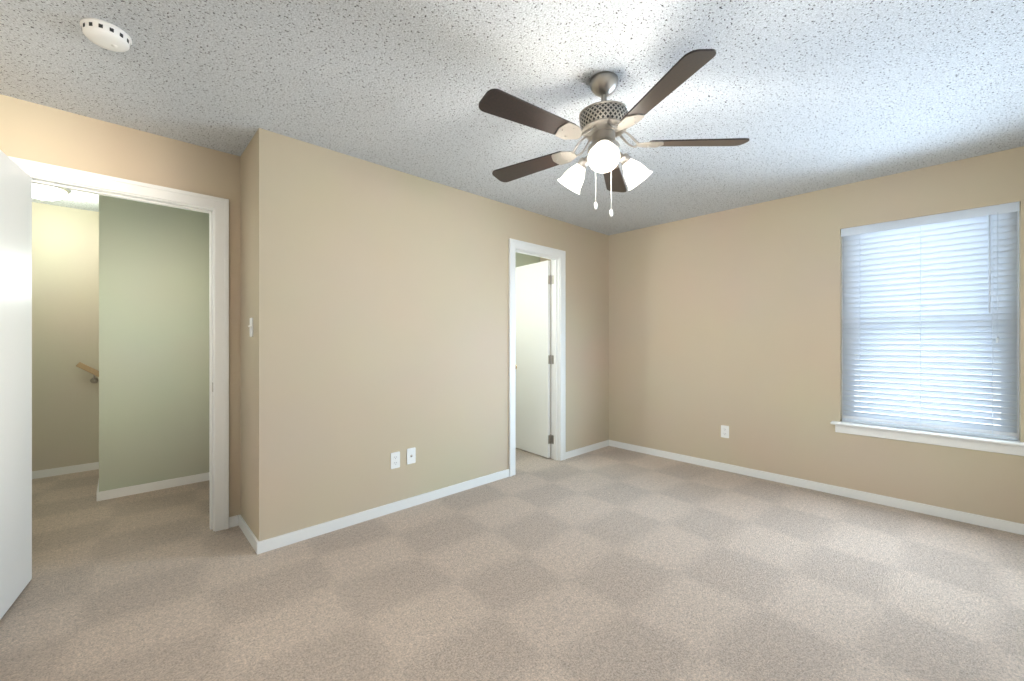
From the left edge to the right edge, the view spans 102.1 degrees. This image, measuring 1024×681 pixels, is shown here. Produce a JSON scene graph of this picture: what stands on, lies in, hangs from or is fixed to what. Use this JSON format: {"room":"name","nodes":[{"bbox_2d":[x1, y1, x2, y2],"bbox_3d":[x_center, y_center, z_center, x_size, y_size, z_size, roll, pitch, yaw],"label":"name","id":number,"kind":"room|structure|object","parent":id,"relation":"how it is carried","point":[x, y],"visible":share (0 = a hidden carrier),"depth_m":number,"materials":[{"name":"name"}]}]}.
{"room":"empty bedroom","nodes":[
{"label":"empty bedroom","id":0,"kind":"room"},
{"bbox_2d":[32,202,98,470],"bbox_3d":[-4.103,0.000,3.827,2.500,2.440,0.100,0,0,-43],"label":"wall","id":1,"kind":"structure","parent":0,"point":[65,327],"depth_m":3.77,"materials":[{"name":"beige paint"}]},
{"bbox_2d":[32,462,95,478],"bbox_3d":[-4.399,1.186,3.470,1.380,0.068,0.013,0,0,-43],"label":"baseboard","id":2,"kind":"structure","parent":1,"relation":"attached to","point":[89,466],"depth_m":3.76,"materials":[{"name":"white wood"}]},
{"bbox_2d":[76,362,98,382],"bbox_3d":[-3.686,0.542,4.097,0.875,0.692,0.084,0,0,-43],"label":"handrail","id":3,"kind":"object","parent":1,"relation":"attached to","point":[91,370],"visible":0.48,"depth_m":3.84,"materials":[{"name":"beige wood"}]},
{"bbox_2d":[0,94,239,516],"bbox_3d":[-2.590,0.000,2.065,2.077,2.440,0.100,0,0,-43],"label":"wall","id":4,"kind":"structure","parent":0,"point":[31,131],"depth_m":2.42,"materials":[{"name":"beige paint"}]},
{"bbox_2d":[0,150,31,619],"bbox_3d":[-2.246,0.192,1.752,0.201,2.033,0.791,0,0,-43],"label":"entry door","id":5,"kind":"structure","parent":4,"relation":"in","point":[15,378],"depth_m":1.92,"materials":[{"name":"white wood"}]},
{"bbox_2d":[8,156,228,531],"bbox_3d":[-2.231,0.152,2.405,0.955,2.135,0.144,0,0,-43],"label":"door frame","id":6,"kind":"structure","parent":4,"relation":"attached to","point":[216,209],"depth_m":2.64,"materials":[{"name":"white wood"}]},
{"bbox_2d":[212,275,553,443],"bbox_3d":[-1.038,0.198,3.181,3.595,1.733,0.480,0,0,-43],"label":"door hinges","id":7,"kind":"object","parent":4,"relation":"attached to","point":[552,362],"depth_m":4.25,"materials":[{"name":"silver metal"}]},
{"bbox_2d":[99,195,208,491],"bbox_3d":[-3.234,0.000,3.823,0.797,2.440,1.100,0,0,-43],"label":"wall","id":8,"kind":"structure","parent":0,"point":[153,342],"depth_m":3.36,"materials":[{"name":"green paint"}]},
{"bbox_2d":[96,462,98,487],"bbox_3d":[-3.518,1.186,3.531,0.015,0.068,1.093,0,0,-43],"label":"baseboard","id":9,"kind":"structure","parent":8,"relation":"attached to","point":[97,463],"depth_m":3.91,"materials":[{"name":"white wood"}]},
{"bbox_2d":[96,473,203,500],"bbox_3d":[-2.901,1.186,3.371,0.660,0.068,0.015,0,0,-43],"label":"baseboard","id":10,"kind":"structure","parent":8,"relation":"attached to","point":[131,490],"depth_m":3.33,"materials":[{"name":"white wood"}]},
{"bbox_2d":[204,472,208,480],"bbox_3d":[-2.268,1.186,3.210,0.037,0.068,1.120,0,0,-43],"label":"baseboard","id":11,"kind":"structure","parent":8,"relation":"attached to","point":[206,475],"depth_m":3.60,"materials":[{"name":"white wood"}]},
{"bbox_2d":[240,135,254,534],"bbox_3d":[-2.043,0.000,3.071,0.100,2.440,1.630,0,0,-43],"label":"wall","id":12,"kind":"structure","parent":0,"point":[247,341],"depth_m":2.59,"materials":[{"name":"beige paint"}]},
{"bbox_2d":[229,515,254,545],"bbox_3d":[-1.646,1.186,2.552,0.037,0.068,0.490,0,0,-43],"label":"baseboard","id":13,"kind":"structure","parent":12,"relation":"attached to","point":[236,520],"depth_m":2.65,"materials":[{"name":"white wood"}]},
{"bbox_2d":[248,318,252,336],"bbox_3d":[-1.581,-0.080,2.496,0.019,0.114,0.070,0,0,-43],"label":"light switch","id":14,"kind":"object","parent":12,"relation":"attached to","point":[251,327],"visible":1,"depth_m":2.49,"materials":[{"name":"white plastic"}]},
{"bbox_2d":[255,128,608,540],"bbox_3d":[-0.198,0.000,3.626,3.543,2.440,0.100,0,0,-43],"label":"wall","id":15,"kind":"structure","parent":0,"point":[381,314],"depth_m":2.89,"materials":[{"name":"beige paint"}]},
{"bbox_2d":[252,469,508,554],"bbox_3d":[-0.742,1.186,3.035,1.966,0.068,0.015,0,0,-43],"label":"baseboard","id":16,"kind":"structure","parent":15,"relation":"attached to","point":[269,544],"depth_m":2.79,"materials":[{"name":"white wood"}]},
{"bbox_2d":[391,452,399,468],"bbox_3d":[-0.832,0.855,2.952,0.070,0.114,0.007,0,0,-43],"label":"electrical outlet","id":17,"kind":"object","parent":15,"relation":"attached to","point":[395,459],"visible":1,"depth_m":2.95,"materials":[{"name":"white plastic"}]},
{"bbox_2d":[407,447,415,463],"bbox_3d":[-0.737,0.848,3.037,0.070,0.114,0.016,0,0,-43],"label":"electrical outlet","id":18,"kind":"object","parent":15,"relation":"attached to","point":[411,455],"visible":1,"depth_m":3.04,"materials":[{"name":"white plastic"}]},
{"bbox_2d":[516,260,550,457],"bbox_3d":[0.212,0.192,4.513,0.178,2.033,0.620,0,0,-43],"label":"closet door","id":19,"kind":"structure","parent":15,"relation":"in","point":[533,355],"depth_m":4.43,"materials":[{"name":"white wood"}]},
{"bbox_2d":[509,238,565,476],"bbox_3d":[0.217,0.152,4.019,0.780,2.135,0.144,0,0,-43],"label":"door frame","id":20,"kind":"structure","parent":15,"relation":"attached to","point":[557,257],"depth_m":4.20,"materials":[{"name":"white wood"}]},
{"bbox_2d":[566,440,607,458],"bbox_3d":[0.818,1.186,4.511,0.770,0.068,0.013,0,0,-43],"label":"baseboard","id":21,"kind":"structure","parent":15,"relation":"attached to","point":[579,451],"depth_m":4.49,"materials":[{"name":"white wood"}]},
{"bbox_2d":[0,433,1023,680],"bbox_3d":[-0.716,1.270,2.764,5.960,0.100,6.500,0,0,-43],"label":"floor","id":22,"kind":"structure","parent":0,"point":[610,563],"depth_m":2.04,"materials":[{"name":"carpet"}]},
{"bbox_2d":[0,0,1023,235],"bbox_3d":[-0.716,-1.270,2.764,5.960,0.100,6.500,0,0,-43],"label":"ceiling","id":23,"kind":"structure","parent":0,"point":[805,96],"depth_m":1.96,"materials":[{"name":"white paint"}]},
{"bbox_2d":[32,183,69,200],"bbox_3d":[-3.709,-1.161,3.264,0.300,0.118,0.300,0,0,-43],"label":"hall ceiling light","id":24,"kind":"object","parent":23,"relation":"attached to","point":[44,192],"visible":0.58,"depth_m":3.23,"materials":[{"name":"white glass"}]},
{"bbox_2d":[80,17,131,51],"bbox_3d":[-1.603,-1.197,1.636,0.148,0.046,0.148,0,0,-43],"label":"smoke detector","id":25,"kind":"object","parent":23,"relation":"attached to","point":[105,35],"visible":1,"depth_m":1.61,"materials":[{"name":"white plastic"}]},
{"bbox_2d":[479,49,749,216],"bbox_3d":[0.393,-0.900,1.941,1.250,0.640,1.249,0,0,-43],"label":"ceiling fan","id":26,"kind":"object","parent":23,"relation":"hanging from","point":[604,123],"visible":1,"depth_m":1.85,"materials":[{"name":"brown wood"}]},
{"bbox_2d":[516,252,539,266],"bbox_3d":[-0.904,0.000,4.445,3.443,2.440,0.100,0,0,-43],"label":"wall","id":27,"kind":"structure","parent":0,"point":[523,259],"depth_m":5.40,"materials":[{"name":"beige paint"}]},
{"bbox_2d":[540,146,1023,523],"bbox_3d":[1.899,0.000,4.082,0.130,2.440,4.580,0,0,-43],"label":"wall","id":28,"kind":"structure","parent":0,"point":[731,319],"depth_m":3.58,"materials":[{"name":"beige paint"}]},
{"bbox_2d":[721,425,728,437],"bbox_3d":[1.997,0.855,3.879,0.007,0.114,0.070,0,0,-43],"label":"outlet","id":29,"kind":"object","parent":28,"relation":"attached to","point":[724,431],"visible":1,"depth_m":3.88,"materials":[{"name":"white plastic"}]},
{"bbox_2d":[608,440,1023,534],"bbox_3d":[2.224,1.186,3.633,0.015,0.068,3.220,0,0,-43],"label":"baseboard","id":30,"kind":"structure","parent":28,"relation":"attached to","point":[994,523],"depth_m":3.22,"materials":[{"name":"white wood"}]},
{"bbox_2d":[830,211,1023,455],"bbox_3d":[2.923,-0.077,2.959,0.177,1.605,1.010,0,0,-43],"label":"window","id":31,"kind":"structure","parent":28,"relation":"in","point":[1002,446],"depth_m":2.85,"materials":[{"name":"white wood"}]},
{"bbox_2d":[841,201,1019,440],"bbox_3d":[2.918,-0.120,2.954,0.075,1.518,0.892,0,0,-43],"label":"window blinds","id":32,"kind":"object","parent":31,"relation":"attached to","point":[941,288],"visible":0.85,"depth_m":2.91,"materials":[{"name":"white plastic"}]},
{"label":"outside","id":33,"kind":"structure","parent":0,"visible":0},
{"bbox_2d":[855,349,1000,425],"bbox_3d":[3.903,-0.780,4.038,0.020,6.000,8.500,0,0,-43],"label":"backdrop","id":34,"kind":"structure","parent":33,"point":[928,395],"depth_m":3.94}
]}

